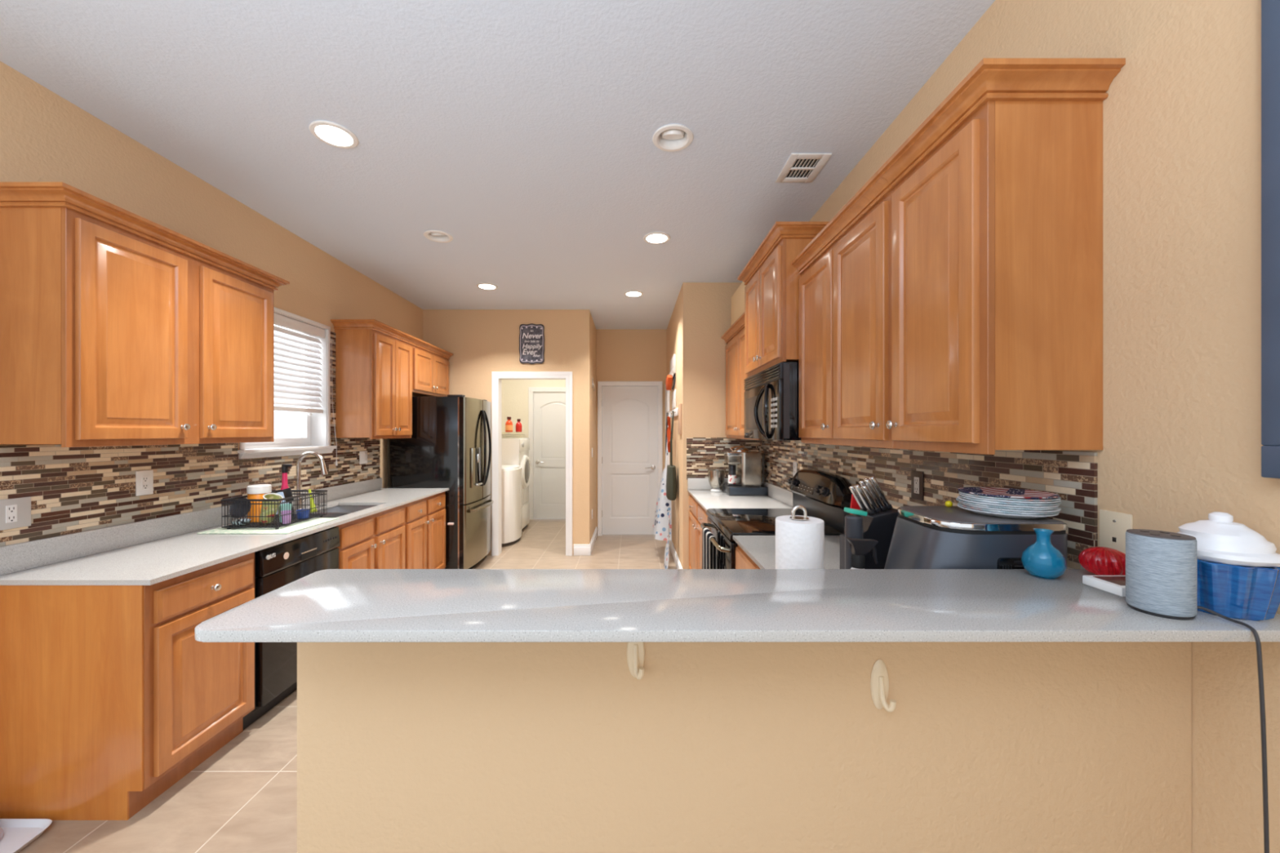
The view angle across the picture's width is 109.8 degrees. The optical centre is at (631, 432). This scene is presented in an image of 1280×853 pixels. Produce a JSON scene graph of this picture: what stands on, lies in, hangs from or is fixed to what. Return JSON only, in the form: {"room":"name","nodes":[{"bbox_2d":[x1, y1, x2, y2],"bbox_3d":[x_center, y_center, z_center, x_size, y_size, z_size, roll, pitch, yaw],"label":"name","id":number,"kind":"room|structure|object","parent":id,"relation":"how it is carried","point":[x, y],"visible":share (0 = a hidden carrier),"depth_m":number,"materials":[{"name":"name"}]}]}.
{"room":"kitchen","nodes":[
{"label":"kitchen","id":0,"kind":"room"},
{"bbox_2d":[0,61,422,488],"bbox_3d":[-2.522,0.004,3.167,0.156,2.882,4.335,0,0,0],"label":"wall","id":1,"kind":"structure","parent":0,"point":[45,137],"depth_m":2.38,"materials":[{"name":"beige paint"}]},
{"bbox_2d":[0,182,289,447],"bbox_3d":[-2.264,-0.429,2.195,0.360,0.974,1.096,0,0,0],"label":"upper cabinet","id":2,"kind":"object","parent":1,"relation":"attached to","point":[119,326],"visible":1,"depth_m":1.86,"materials":[{"name":"brown wood"}]},
{"bbox_2d":[0,331,380,546],"bbox_3d":[-2.439,-0.181,2.990,0.008,1.272,2.740,0,0,0],"label":"tiled wall","id":3,"kind":"structure","parent":1,"relation":"attached to","point":[71,490],"depth_m":2.23,"materials":[{"name":"tile"}]},
{"bbox_2d":[0,496,31,530],"bbox_3d":[-2.431,0.320,1.762,0.008,0.118,0.118,0,0,0],"label":"wall outlet","id":4,"kind":"object","parent":3,"relation":"attached to","point":[15,513],"visible":1,"depth_m":1.77,"materials":[{"name":"grey plastic"}]},
{"bbox_2d":[5,504,17,523],"bbox_3d":[-2.429,0.320,1.762,0.003,0.068,0.033,0,0,0],"label":"receptacle","id":5,"kind":"object","parent":4,"relation":"attached to","point":[11,509],"depth_m":1.76,"materials":[{"name":"white"}]},
{"bbox_2d":[135,470,153,496],"bbox_3d":[-2.431,0.253,2.247,0.008,0.122,0.078,0,0,0],"label":"wall outlet","id":6,"kind":"object","parent":3,"relation":"attached to","point":[144,479],"visible":1,"depth_m":2.24,"materials":[{"name":"white plastic"}]},
{"bbox_2d":[237,306,337,458],"bbox_3d":[-2.497,-0.343,3.220,0.206,1.019,0.880,0,0,0],"label":"window","id":7,"kind":"structure","parent":1,"relation":"in","point":[316,437],"depth_m":3.56,"materials":[{"name":"white paint"}]},
{"bbox_2d":[273,312,337,466],"bbox_3d":[-2.449,-0.273,3.247,0.141,1.091,0.809,0,0,0],"label":"window blind","id":8,"kind":"object","parent":7,"relation":"attached to","point":[282,324],"visible":0.64,"depth_m":3.33,"materials":[{"name":"white paint"}]},
{"bbox_2d":[330,319,417,439],"bbox_3d":[-2.264,-0.429,4.012,0.360,0.974,0.720,0,0,0],"label":"upper cabinet","id":9,"kind":"object","parent":1,"relation":"attached to","point":[374,357],"visible":1,"depth_m":3.71,"materials":[{"name":"brown wood"}]},
{"bbox_2d":[411,337,453,396],"bbox_3d":[-2.264,-0.654,4.821,0.360,0.523,0.895,0,0,0],"label":"upper cabinet","id":10,"kind":"object","parent":1,"relation":"attached to","point":[430,363],"visible":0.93,"depth_m":4.75,"materials":[{"name":"brown wood"}]},
{"bbox_2d":[17,518,676,852],"bbox_3d":[-0.635,1.495,3.000,3.930,0.100,9.200,0,0,0],"label":"floor","id":11,"kind":"structure","parent":0,"point":[242,798],"depth_m":1.80,"materials":[{"name":"beige tile"}]},
{"bbox_2d":[0,818,52,852],"bbox_3d":[-2.280,1.434,1.438,0.440,0.022,0.435,0,0,0],"label":"tray","id":12,"kind":"object","parent":11,"relation":"on","point":[18,833],"visible":1,"depth_m":1.62,"materials":[{"name":"white plastic"}]},
{"bbox_2d":[0,551,254,820],"bbox_3d":[-2.106,1.007,1.923,0.675,0.876,0.498,0,0,0],"label":"base cabinet","id":13,"kind":"object","parent":11,"relation":"on","point":[109,696],"visible":0.94,"depth_m":1.67,"materials":[{"name":"brown wood"}]},
{"bbox_2d":[0,477,448,585],"bbox_3d":[-2.115,0.505,3.041,0.656,0.128,2.742,0,0,0],"label":"countertop","id":14,"kind":"structure","parent":13,"relation":"on","point":[149,552],"depth_m":2.07,"materials":[{"name":"white stone"}]},
{"bbox_2d":[196,517,338,533],"bbox_3d":[-2.096,0.546,2.635,0.488,0.006,0.430,0,0,0],"label":"drying mat","id":15,"kind":"object","parent":14,"relation":"on","point":[296,526],"visible":0.7,"depth_m":2.51,"materials":[{"name":"fabric"}]},
{"bbox_2d":[221,489,327,528],"bbox_3d":[-2.120,0.458,2.700,0.320,0.170,0.407,0,0,0],"label":"dish rack","id":16,"kind":"object","parent":15,"relation":"on","point":[275,524],"visible":0.77,"depth_m":2.56,"materials":[{"name":"black"}]},
{"bbox_2d":[229,497,251,518],"bbox_3d":[-2.200,0.427,2.532,0.116,0.110,0.050,0,0,0],"label":"dinner plate","id":17,"kind":"object","parent":16,"relation":"in","point":[237,506],"visible":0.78,"depth_m":2.54,"materials":[{"name":"grey"}]},
{"bbox_2d":[246,484,271,522],"bbox_3d":[-2.210,0.421,2.672,0.114,0.212,0.114,0,0,0],"label":"jar","id":18,"kind":"object","parent":16,"relation":"in","point":[257,491],"visible":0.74,"depth_m":2.62,"materials":[{"name":"orange plastic"}]},
{"bbox_2d":[259,493,283,523],"bbox_3d":[-2.063,0.435,2.564,0.134,0.172,0.092,0,0,9],"label":"cup","id":19,"kind":"object","parent":16,"relation":"in","point":[268,495],"visible":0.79,"depth_m":2.56,"materials":[{"name":"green plastic"}]},
{"bbox_2d":[280,464,292,492],"bbox_3d":[-2.293,0.382,2.985,0.076,0.335,0.061,0,0,0],"label":"soap bottle","id":20,"kind":"object","parent":14,"relation":"on","point":[284,467],"visible":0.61,"depth_m":2.97,"materials":[{"name":"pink plastic"}]},
{"bbox_2d":[294,451,328,511],"bbox_3d":[-2.256,0.342,3.200,0.231,0.414,0.115,0,0,0],"label":"faucet","id":21,"kind":"object","parent":14,"relation":"on","point":[322,465],"visible":0.8,"depth_m":3.16,"materials":[{"name":"silver metal"}]},
{"bbox_2d":[311,505,377,517],"bbox_3d":[-2.090,0.654,3.180,0.380,0.172,0.640,0,0,0],"label":"sink","id":22,"kind":"object","parent":14,"relation":"in","point":[335,511],"visible":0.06,"depth_m":3.49,"materials":[{"name":"silver metal"}]},
{"bbox_2d":[243,526,340,729],"bbox_3d":[-2.106,1.011,2.477,0.636,0.868,0.598,0,0,0],"label":"dishwasher","id":23,"kind":"object","parent":11,"relation":"on","point":[276,566],"visible":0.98,"depth_m":2.32,"materials":[{"name":"black"}]},
{"bbox_2d":[336,504,404,568],"bbox_3d":[-2.106,1.007,3.192,0.675,0.876,0.820,0,0,0],"label":"base cabinet","id":24,"kind":"object","parent":11,"relation":"on","point":[376,540],"visible":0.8,"depth_m":3.18,"materials":[{"name":"brown wood"}]},
{"bbox_2d":[404,491,445,568],"bbox_3d":[-2.106,1.007,3.999,0.675,0.876,0.792,0,0,0],"label":"base cabinet","id":25,"kind":"object","parent":11,"relation":"on","point":[424,524],"visible":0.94,"depth_m":3.96,"materials":[{"name":"brown wood"}]},
{"bbox_2d":[387,395,493,568],"bbox_3d":[-1.964,0.537,4.827,0.873,1.815,0.809,0,0,0],"label":"refrigerator","id":26,"kind":"object","parent":11,"relation":"on","point":[449,446],"visible":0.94,"depth_m":4.42,"materials":[{"name":"black"}]},
{"bbox_2d":[502,465,521,546],"bbox_3d":[-1.863,0.890,5.978,0.775,1.109,0.675,0,0,0],"label":"washing machine","id":27,"kind":"object","parent":11,"relation":"on","point":[511,474],"visible":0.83,"depth_m":5.74,"materials":[{"name":"white metal"}]},
{"bbox_2d":[502,438,530,530],"bbox_3d":[-1.922,0.767,6.640,0.816,1.355,0.610,0,0,0],"label":"dryer","id":28,"kind":"object","parent":11,"relation":"on","point":[515,451],"visible":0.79,"depth_m":6.46,"materials":[{"name":"white metal"}]},
{"bbox_2d":[688,493,708,568],"bbox_3d":[0.864,1.007,3.745,0.695,0.876,1.146,0,0,0],"label":"base cabinet","id":29,"kind":"object","parent":11,"relation":"on","point":[697,515],"visible":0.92,"depth_m":3.85,"materials":[{"name":"brown wood"}]},
{"bbox_2d":[687,478,792,511],"bbox_3d":[0.871,0.505,3.745,0.662,0.128,1.150,0,0,0],"label":"countertop","id":30,"kind":"structure","parent":29,"relation":"on","point":[778,497],"depth_m":3.64,"materials":[{"name":"white stone"}]},
{"bbox_2d":[707,469,724,491],"bbox_3d":[0.795,0.451,4.200,0.164,0.197,0.164,0,0,0],"label":"mixing bowl","id":31,"kind":"object","parent":30,"relation":"on","point":[716,477],"visible":1,"depth_m":4.14,"materials":[{"name":"silver metal"}]},
{"bbox_2d":[723,445,768,495],"bbox_3d":[1.009,0.335,4.008,0.338,0.428,0.273,0,0,0],"label":"coffee machine","id":32,"kind":"object","parent":30,"relation":"on","point":[750,464],"visible":1,"depth_m":3.91,"materials":[{"name":"grey metal"}]},
{"bbox_2d":[728,464,736,484],"bbox_3d":[0.895,0.375,3.985,0.069,0.170,0.069,0,0,0],"label":"coffee canister","id":33,"kind":"object","parent":32,"relation":"on","point":[731,468],"visible":1,"depth_m":3.96,"materials":[{"name":"black"}]},
{"bbox_2d":[735,545,759,568],"bbox_3d":[0.864,1.007,2.058,0.695,0.876,0.667,0,0,0],"label":"base cabinet","id":34,"kind":"object","parent":11,"relation":"on","point":[743,561],"visible":0.02,"depth_m":2.21,"materials":[{"name":"brown wood"}]},
{"bbox_2d":[700,469,852,568],"bbox_3d":[0.833,0.831,2.782,0.727,1.188,0.770,0,0,0],"label":"range","id":35,"kind":"object","parent":11,"relation":"on","point":[824,495],"visible":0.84,"depth_m":2.65,"materials":[{"name":"black"}]},
{"bbox_2d":[702,527,716,568],"bbox_3d":[0.485,0.807,2.800,0.044,0.376,0.300,0,0,0],"label":"dish towel","id":36,"kind":"object","parent":35,"relation":"hanging from","point":[708,549],"visible":0.62,"depth_m":2.81,"materials":[{"name":"fabric"}]},
{"bbox_2d":[709,508,844,534],"bbox_3d":[0.840,0.543,2.782,0.590,0.012,0.770,0,0,0],"label":"cooktop","id":37,"kind":"object","parent":35,"relation":"in","point":[731,521],"depth_m":2.73,"materials":[{"name":"black glass"}]},
{"bbox_3d":[-0.080,1.007,1.395,1.200,0.876,0.609,0,0,0],"label":"base cabinet","id":38,"kind":"object","parent":11,"relation":"on","visible":0},
{"bbox_2d":[733,535,839,568],"bbox_3d":[0.251,0.505,1.742,1.902,0.128,1.304,0,0,0],"label":"countertop","id":39,"kind":"structure","parent":38,"relation":"on","point":[761,549],"depth_m":2.10,"materials":[{"name":"white stone"}]},
{"bbox_2d":[789,505,808,520],"bbox_3d":[0.518,0.387,1.385,0.150,0.324,0.150,0,0,0],"label":"paper towel holder","id":40,"kind":"object","parent":39,"relation":"on","point":[793,517],"visible":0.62,"depth_m":1.38,"materials":[{"name":"silver metal"}]},
{"bbox_2d":[775,515,824,568],"bbox_3d":[0.518,0.403,1.385,0.141,0.267,0.141,0,0,0],"label":"paper towel roll","id":41,"kind":"object","parent":40,"relation":"on","point":[799,544],"visible":0.51,"depth_m":1.33,"materials":[{"name":"white"}]},
{"bbox_2d":[844,506,867,568],"bbox_3d":[0.732,0.399,1.470,0.062,0.301,0.054,0,0,0],"label":"canister","id":42,"kind":"object","parent":39,"relation":"on","point":[853,522],"visible":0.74,"depth_m":1.45,"materials":[{"name":"grey plastic"}]},
{"bbox_2d":[846,537,878,568],"bbox_3d":[0.667,0.429,1.300,0.094,0.241,0.072,0,0,0],"label":"spray bottle","id":43,"kind":"object","parent":39,"relation":"on","point":[860,548],"visible":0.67,"depth_m":1.29,"materials":[{"name":"black plastic"}]},
{"bbox_2d":[840,507,898,568],"bbox_3d":[0.861,0.411,1.625,0.172,0.275,0.130,0,0,0],"label":"knife block","id":44,"kind":"object","parent":39,"relation":"on","point":[879,526],"visible":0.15,"depth_m":1.56,"materials":[{"name":"black"}]},
{"bbox_2d":[848,485,866,511],"bbox_3d":[0.832,0.250,1.645,0.068,0.109,0.022,0,0,0],"label":"kitchen knife","id":45,"kind":"object","parent":44,"relation":"in","point":[862,507],"visible":0.8,"depth_m":1.64,"materials":[{"name":"silver metal"}]},
{"bbox_2d":[853,484,875,514],"bbox_3d":[0.829,0.245,1.594,0.074,0.120,0.022,0,0,0],"label":"kitchen knife","id":46,"kind":"object","parent":44,"relation":"in","point":[870,510],"visible":0.98,"depth_m":1.58,"materials":[{"name":"silver metal"}]},
{"bbox_2d":[861,484,881,512],"bbox_3d":[0.856,0.245,1.601,0.069,0.111,0.022,0,0,0],"label":"kitchen knife","id":47,"kind":"object","parent":44,"relation":"in","point":[864,488],"visible":0.86,"depth_m":1.59,"materials":[{"name":"silver metal"}]},
{"bbox_2d":[864,479,886,511],"bbox_3d":[0.875,0.232,1.608,0.079,0.128,0.023,0,0,0],"label":"kitchen knife","id":48,"kind":"object","parent":44,"relation":"in","point":[868,482],"visible":0.87,"depth_m":1.60,"materials":[{"name":"silver metal"}]},
{"bbox_2d":[869,475,892,509],"bbox_3d":[0.897,0.225,1.615,0.081,0.133,0.021,0,0,-2],"label":"kitchen knife","id":49,"kind":"object","parent":44,"relation":"in","point":[873,479],"visible":0.88,"depth_m":1.61,"materials":[{"name":"silver metal"}]},
{"bbox_2d":[884,506,1067,568],"bbox_3d":[0.924,0.390,1.267,0.405,0.319,0.276,0,0,0],"label":"countertop appliance","id":50,"kind":"object","parent":39,"relation":"on","point":[924,537],"visible":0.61,"depth_m":1.16,"materials":[{"name":"grey plastic"}]},
{"bbox_2d":[956,503,1058,519],"bbox_3d":[1.050,0.222,1.262,0.219,0.016,0.219,0,0,0],"label":"paper plate","id":51,"kind":"object","parent":50,"relation":"on","point":[988,513],"visible":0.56,"depth_m":1.19,"materials":[{"name":"white"}]},
{"bbox_2d":[957,502,1059,515],"bbox_3d":[1.052,0.216,1.262,0.219,0.016,0.219,0,0,0],"label":"paper plate","id":52,"kind":"object","parent":51,"relation":"on","point":[958,503],"visible":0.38,"depth_m":1.18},
{"bbox_2d":[959,501,1061,513],"bbox_3d":[1.053,0.210,1.259,0.219,0.016,0.219,0,0,-36],"label":"paper plate","id":53,"kind":"object","parent":52,"relation":"on","point":[1057,508],"visible":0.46,"depth_m":1.18,"materials":[{"name":"white"}]},
{"bbox_2d":[955,497,1057,511],"bbox_3d":[1.048,0.204,1.264,0.219,0.016,0.219,0,0,-9],"label":"paper plate","id":54,"kind":"object","parent":53,"relation":"on","point":[957,499],"visible":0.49,"depth_m":1.18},
{"bbox_2d":[957,496,1059,508],"bbox_3d":[1.050,0.199,1.260,0.219,0.016,0.219,0,0,18],"label":"paper plate","id":55,"kind":"object","parent":54,"relation":"on","point":[958,497],"visible":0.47,"depth_m":1.18,"materials":[{"name":"white"}]},
{"bbox_2d":[959,494,1061,506],"bbox_3d":[1.056,0.193,1.262,0.219,0.016,0.219,0,0,45],"label":"paper plate","id":56,"kind":"object","parent":55,"relation":"on","point":[962,496],"visible":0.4,"depth_m":1.18,"materials":[{"name":"paper"}]},
{"bbox_2d":[959,492,1061,504],"bbox_3d":[1.055,0.187,1.262,0.219,0.016,0.219,0,0,-18],"label":"paper plate","id":57,"kind":"object","parent":56,"relation":"on","point":[961,494],"visible":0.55,"depth_m":1.18,"materials":[{"name":"white"}]},
{"bbox_2d":[957,487,1059,499],"bbox_3d":[1.053,0.175,1.264,0.219,0.016,0.219,0,0,0],"label":"paper plate","id":58,"kind":"object","parent":57,"relation":"on","point":[1009,493],"visible":0.81,"depth_m":1.29,"materials":[{"name":"paper"}]},
{"bbox_2d":[958,490,1061,502],"bbox_3d":[1.053,0.181,1.260,0.219,0.016,0.219,0,0,9],"label":"paper plate","id":59,"kind":"object","parent":57,"relation":"on","point":[962,492],"visible":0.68,"depth_m":1.18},
{"bbox_2d":[0,0,995,329],"bbox_3d":[-0.635,-1.537,3.000,3.930,0.200,9.200,0,0,0],"label":"ceiling","id":60,"kind":"structure","parent":0,"point":[521,132],"depth_m":2.01,"materials":[{"name":"white"}]},
{"bbox_2d":[309,120,358,148],"bbox_3d":[-1.433,-1.471,2.171,0.200,0.096,0.200,0,0,0],"label":"recessed light","id":61,"kind":"object","parent":60,"relation":"in","point":[332,134],"visible":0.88,"depth_m":2.16,"materials":[{"name":"white plastic"}]},
{"bbox_2d":[423,230,453,242],"bbox_3d":[-1.413,-1.472,3.296,0.200,0.094,0.200,0,0,0],"label":"recessed light","id":62,"kind":"object","parent":60,"relation":"in","point":[437,236],"visible":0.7,"depth_m":3.31,"materials":[{"name":"white plastic"}]},
{"bbox_2d":[643,231,670,244],"bbox_3d":[0.189,-1.471,3.323,0.200,0.096,0.200,0,0,0],"label":"recessed light","id":63,"kind":"object","parent":60,"relation":"in","point":[654,237],"visible":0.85,"depth_m":3.30,"materials":[{"name":"white plastic"}]},
{"bbox_2d":[652,124,693,151],"bbox_3d":[0.203,-1.472,2.195,0.200,0.094,0.200,0,0,0],"label":"recessed light","id":64,"kind":"object","parent":60,"relation":"in","point":[671,137],"visible":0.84,"depth_m":2.21,"materials":[{"name":"white plastic"}]},
{"bbox_2d":[775,153,831,182],"bbox_3d":[0.930,-1.460,2.445,0.210,0.063,0.260,0,0,0],"label":"ceiling vent","id":65,"kind":"object","parent":60,"relation":"in","point":[799,167],"visible":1,"depth_m":2.44,"materials":[{"name":"white plastic"}]},
{"bbox_2d":[422,309,579,555],"bbox_3d":[-1.527,0.004,5.335,1.834,2.882,0.120,0,0,0],"label":"wall","id":66,"kind":"structure","parent":0,"point":[481,342],"depth_m":5.28,"materials":[{"name":"beige paint"}]},
{"bbox_2d":[491,371,572,555],"bbox_3d":[-1.161,0.368,5.324,0.943,2.153,0.142,0,0,0],"label":"door frame","id":67,"kind":"structure","parent":66,"relation":"attached to","point":[497,377],"depth_m":5.26,"materials":[{"name":"white paint"}]},
{"bbox_2d":[519,323,544,364],"bbox_3d":[-1.163,-1.032,5.263,0.296,0.475,0.022,0,0,0],"label":"wall sign","id":68,"kind":"object","parent":66,"relation":"attached to","point":[531,336],"visible":1,"depth_m":5.26,"materials":[{"name":"grey"}]},
{"bbox_2d":[573,544,591,555],"bbox_3d":[-0.575,1.380,5.267,0.201,0.130,0.016,0,0,0],"label":"baseboard","id":69,"kind":"structure","parent":66,"relation":"attached to","point":[579,549],"depth_m":5.26,"materials":[{"name":"white paint"}]},
{"bbox_2d":[502,379,565,438],"bbox_3d":[-1.605,0.004,7.510,1.990,2.882,0.120,0,0,0],"label":"wall","id":70,"kind":"structure","parent":0,"point":[514,392],"depth_m":7.45,"materials":[{"name":"beige paint"}]},
{"bbox_2d":[528,386,565,519],"bbox_3d":[-1.245,0.351,7.498,0.910,2.187,0.142,0,0,0],"label":"door frame","id":71,"kind":"structure","parent":70,"relation":"attached to","point":[531,389],"depth_m":7.43,"materials":[{"name":"white paint"}]},
{"bbox_2d":[533,391,565,518],"bbox_3d":[-1.245,0.385,7.461,0.754,2.097,0.098,0,0,0],"label":"door","id":72,"kind":"structure","parent":70,"relation":"in","point":[549,407],"depth_m":7.47,"materials":[{"name":"white paint"}]},
{"bbox_2d":[579,309,595,544],"bbox_3d":[-0.550,0.004,5.843,0.120,2.882,1.135,0,0,0],"label":"wall","id":73,"kind":"structure","parent":0,"point":[587,326],"depth_m":5.28,"materials":[{"name":"beige paint"}]},
{"bbox_2d":[595,329,666,528],"bbox_3d":[0.004,0.004,6.350,0.987,2.882,0.120,0,0,0],"label":"wall","id":74,"kind":"structure","parent":0,"point":[621,355],"depth_m":6.29,"materials":[{"name":"beige paint"}]},
{"bbox_2d":[601,386,657,533],"bbox_3d":[-0.019,0.394,6.301,0.788,2.079,0.098,0,0,0],"label":"door","id":75,"kind":"structure","parent":74,"relation":"in","point":[629,459],"depth_m":6.31,"materials":[{"name":"white paint"}]},
{"bbox_2d":[597,381,662,535],"bbox_3d":[-0.015,0.368,6.338,0.907,2.154,0.142,0,0,0],"label":"door frame","id":76,"kind":"structure","parent":74,"relation":"attached to","point":[600,384],"depth_m":6.27,"materials":[{"name":"white paint"}]},
{"bbox_2d":[666,282,695,568],"bbox_3d":[0.557,0.004,5.365,0.120,2.882,2.090,0,0,0],"label":"wall","id":77,"kind":"structure","parent":0,"point":[681,329],"depth_m":4.32,"materials":[{"name":"beige paint"}]},
{"bbox_2d":[665,383,669,541],"bbox_3d":[0.482,0.395,5.990,0.030,2.100,0.420,0,0,0],"label":"trim","id":78,"kind":"structure","parent":77,"relation":"attached to","point":[667,392],"depth_m":5.81,"materials":[{"name":"white paint"}]},
{"bbox_2d":[664,510,671,568],"bbox_3d":[0.381,1.125,4.720,0.063,0.600,0.280,0,0,0],"label":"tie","id":79,"kind":"object","parent":77,"relation":"attached to","point":[667,547],"visible":0.98,"depth_m":4.71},
{"bbox_2d":[666,408,678,417],"bbox_3d":[0.463,-0.215,5.110,0.066,0.080,0.780,0,0,0],"label":"hook rail","id":80,"kind":"object","parent":77,"relation":"attached to","point":[676,411],"visible":0.88,"depth_m":4.95,"materials":[{"name":"white paint"}]},
{"bbox_2d":[653,412,671,540],"bbox_3d":[0.361,0.478,5.240,0.202,1.414,0.640,0,0,0],"label":"apron","id":81,"kind":"object","parent":80,"relation":"hanging from","point":[660,525],"visible":0.94,"depth_m":5.02,"materials":[{"name":"fabric"}]},
{"bbox_2d":[666,410,676,500],"bbox_3d":[0.429,0.241,4.800,0.109,0.938,0.357,0,0,0],"label":"tote bag","id":82,"kind":"object","parent":80,"relation":"hanging from","point":[671,479],"visible":1,"depth_m":4.68,"materials":[{"name":"grey fabric"}]},
{"bbox_2d":[669,540,682,568],"bbox_3d":[0.489,1.380,5.155,0.016,0.130,1.669,0,0,0],"label":"baseboard","id":83,"kind":"structure","parent":77,"relation":"attached to","point":[677,563],"depth_m":4.97,"materials":[{"name":"white paint"}]},
{"bbox_2d":[695,282,742,437],"bbox_3d":[0.914,0.004,4.380,0.595,2.882,0.120,0,0,0],"label":"wall","id":84,"kind":"structure","parent":0,"point":[713,300],"depth_m":4.32,"materials":[{"name":"beige paint"}]},
{"bbox_2d":[686,437,756,479],"bbox_3d":[0.867,0.254,4.315,0.670,0.402,0.008,0,0,0],"label":"tiled wall","id":85,"kind":"structure","parent":84,"relation":"attached to","point":[703,454],"depth_m":4.31,"materials":[{"name":"tile"}]},
{"bbox_2d":[297,641,1191,852],"bbox_3d":[0.244,0.902,1.030,1.935,1.085,0.120,0,0,0],"label":"wall","id":86,"kind":"structure","parent":0,"point":[745,747],"depth_m":0.97,"materials":[{"name":"beige paint"}]},
{"bbox_2d":[626,642,644,679],"bbox_3d":[0.010,0.475,0.952,0.039,0.107,0.036,0,0,0],"label":"hook","id":87,"kind":"object","parent":86,"relation":"attached to","point":[635,651],"visible":0.91,"depth_m":0.96,"materials":[{"name":"beige plastic"}]},
{"bbox_2d":[194,568,1279,642],"bbox_3d":[0.222,0.350,0.944,1.980,0.020,0.347,0,0,0],"label":"countertop","id":88,"kind":"structure","parent":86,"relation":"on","point":[328,605],"depth_m":0.87,"materials":[{"name":"white stone"}]},
{"bbox_2d":[1021,528,1066,578],"bbox_3d":[0.972,0.285,1.060,0.080,0.109,0.080,0,0,0],"label":"bud vase","id":89,"kind":"object","parent":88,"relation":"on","point":[1041,558],"visible":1,"depth_m":1.04,"materials":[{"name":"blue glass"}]},
{"bbox_2d":[1082,575,1125,596],"bbox_3d":[1.067,0.330,0.967,0.115,0.020,0.083,0,0,0],"label":"tray","id":90,"kind":"object","parent":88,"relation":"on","point":[1115,584],"visible":0.5,"depth_m":0.97,"materials":[{"name":"white plastic"}]},
{"bbox_2d":[1078,546,1125,575],"bbox_3d":[1.118,0.305,1.060,0.092,0.068,0.091,0,0,0],"label":"glass ornament","id":91,"kind":"object","parent":90,"relation":"on","point":[1099,561],"visible":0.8,"depth_m":1.04,"materials":[{"name":"red"}]},
{"bbox_2d":[1125,528,1269,852],"bbox_3d":[1.031,0.817,0.832,0.159,1.251,0.088,0,0,37],"label":"smart speaker","id":92,"kind":"object","parent":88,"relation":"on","point":[1162,566],"visible":1,"depth_m":0.82},
{"bbox_2d":[1176,511,1279,621],"bbox_3d":[1.130,0.246,0.862,0.153,0.187,0.153,0,0,0],"label":"casserole dish","id":93,"kind":"object","parent":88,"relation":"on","point":[1238,569],"visible":0.76,"depth_m":0.82,"materials":[{"name":"blue ceramic"}]},
{"bbox_2d":[870,659,896,711],"bbox_3d":[0.535,0.543,0.952,0.039,0.107,0.036,0,0,0],"label":"hook","id":94,"kind":"object","parent":86,"relation":"attached to","point":[879,681],"visible":1,"depth_m":0.96,"materials":[{"name":"beige plastic"}]},
{"bbox_2d":[808,0,1279,852],"bbox_3d":[1.271,0.004,1.420,0.118,2.882,6.040,0,0,0],"label":"wall","id":95,"kind":"structure","parent":0,"point":[1182,445],"depth_m":0.97,"materials":[{"name":"beige paint"}]},
{"bbox_2d":[720,312,760,439],"bbox_3d":[1.037,-0.429,3.779,0.348,0.974,1.078,0,0,0],"label":"upper cabinet","id":96,"kind":"object","parent":95,"relation":"attached to","point":[734,337],"visible":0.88,"depth_m":3.88,"materials":[{"name":"brown wood"}]},
{"bbox_2d":[730,281,746,326],"bbox_3d":[0.935,-1.085,3.770,0.016,0.335,0.820,0,0,0],"label":"wall","id":97,"kind":"structure","parent":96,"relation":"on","point":[737,300],"depth_m":3.92,"materials":[{"name":"beige"}]},
{"bbox_2d":[737,222,828,377],"bbox_3d":[0.988,-0.746,2.807,0.446,0.731,0.868,0,0,0],"label":"upper cabinet","id":98,"kind":"object","parent":95,"relation":"attached to","point":[771,291],"visible":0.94,"depth_m":2.50,"materials":[{"name":"brown wood"}]},
{"bbox_2d":[743,361,800,440],"bbox_3d":[0.977,-0.167,2.806,0.450,0.424,0.760,0,0,0],"label":"microwave","id":99,"kind":"object","parent":98,"relation":"attached to","point":[771,395],"visible":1,"depth_m":2.52,"materials":[{"name":"black"}]},
{"bbox_2d":[791,171,893,448],"bbox_3d":[1.037,-0.429,2.000,0.348,0.974,0.848,0,0,0],"label":"upper cabinet","id":100,"kind":"object","parent":95,"relation":"attached to","point":[845,281],"visible":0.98,"depth_m":1.84,"materials":[{"name":"brown wood"}]},
{"bbox_2d":[756,439,1097,568],"bbox_3d":[1.207,0.299,2.744,0.008,0.492,3.152,0,0,0],"label":"tiled wall","id":101,"kind":"structure","parent":95,"relation":"attached to","point":[1070,475],"depth_m":1.67,"materials":[{"name":"tile"}]},
{"bbox_2d":[911,470,924,501],"bbox_3d":[1.199,0.223,1.885,0.008,0.120,0.076,0,0,0],"label":"wall outlet","id":102,"kind":"object","parent":101,"relation":"attached to","point":[917,477],"visible":1,"depth_m":1.88,"materials":[{"name":"brown"}]},
{"bbox_2d":[877,57,1125,454],"bbox_3d":[1.037,-0.429,1.338,0.348,0.974,0.474,0,0,0],"label":"upper cabinet","id":103,"kind":"object","parent":95,"relation":"attached to","point":[997,197],"visible":1,"depth_m":1.16,"materials":[{"name":"brown wood"}]},
{"bbox_2d":[1099,509,1133,554],"bbox_3d":[1.208,0.260,1.122,0.007,0.122,0.074,0,0,0],"label":"blank wall plate","id":104,"kind":"object","parent":95,"relation":"attached to","point":[1113,526],"visible":0.8,"depth_m":1.12,"materials":[{"name":"beige plastic"}]},
{"bbox_2d":[1261,0,1279,478],"bbox_3d":[1.197,-0.445,0.512,0.030,1.060,0.665,0,0,0],"label":"picture frame","id":105,"kind":"object","parent":95,"relation":"attached to","point":[1270,9],"visible":1,"depth_m":0.83,"materials":[{"name":"blue wood"}]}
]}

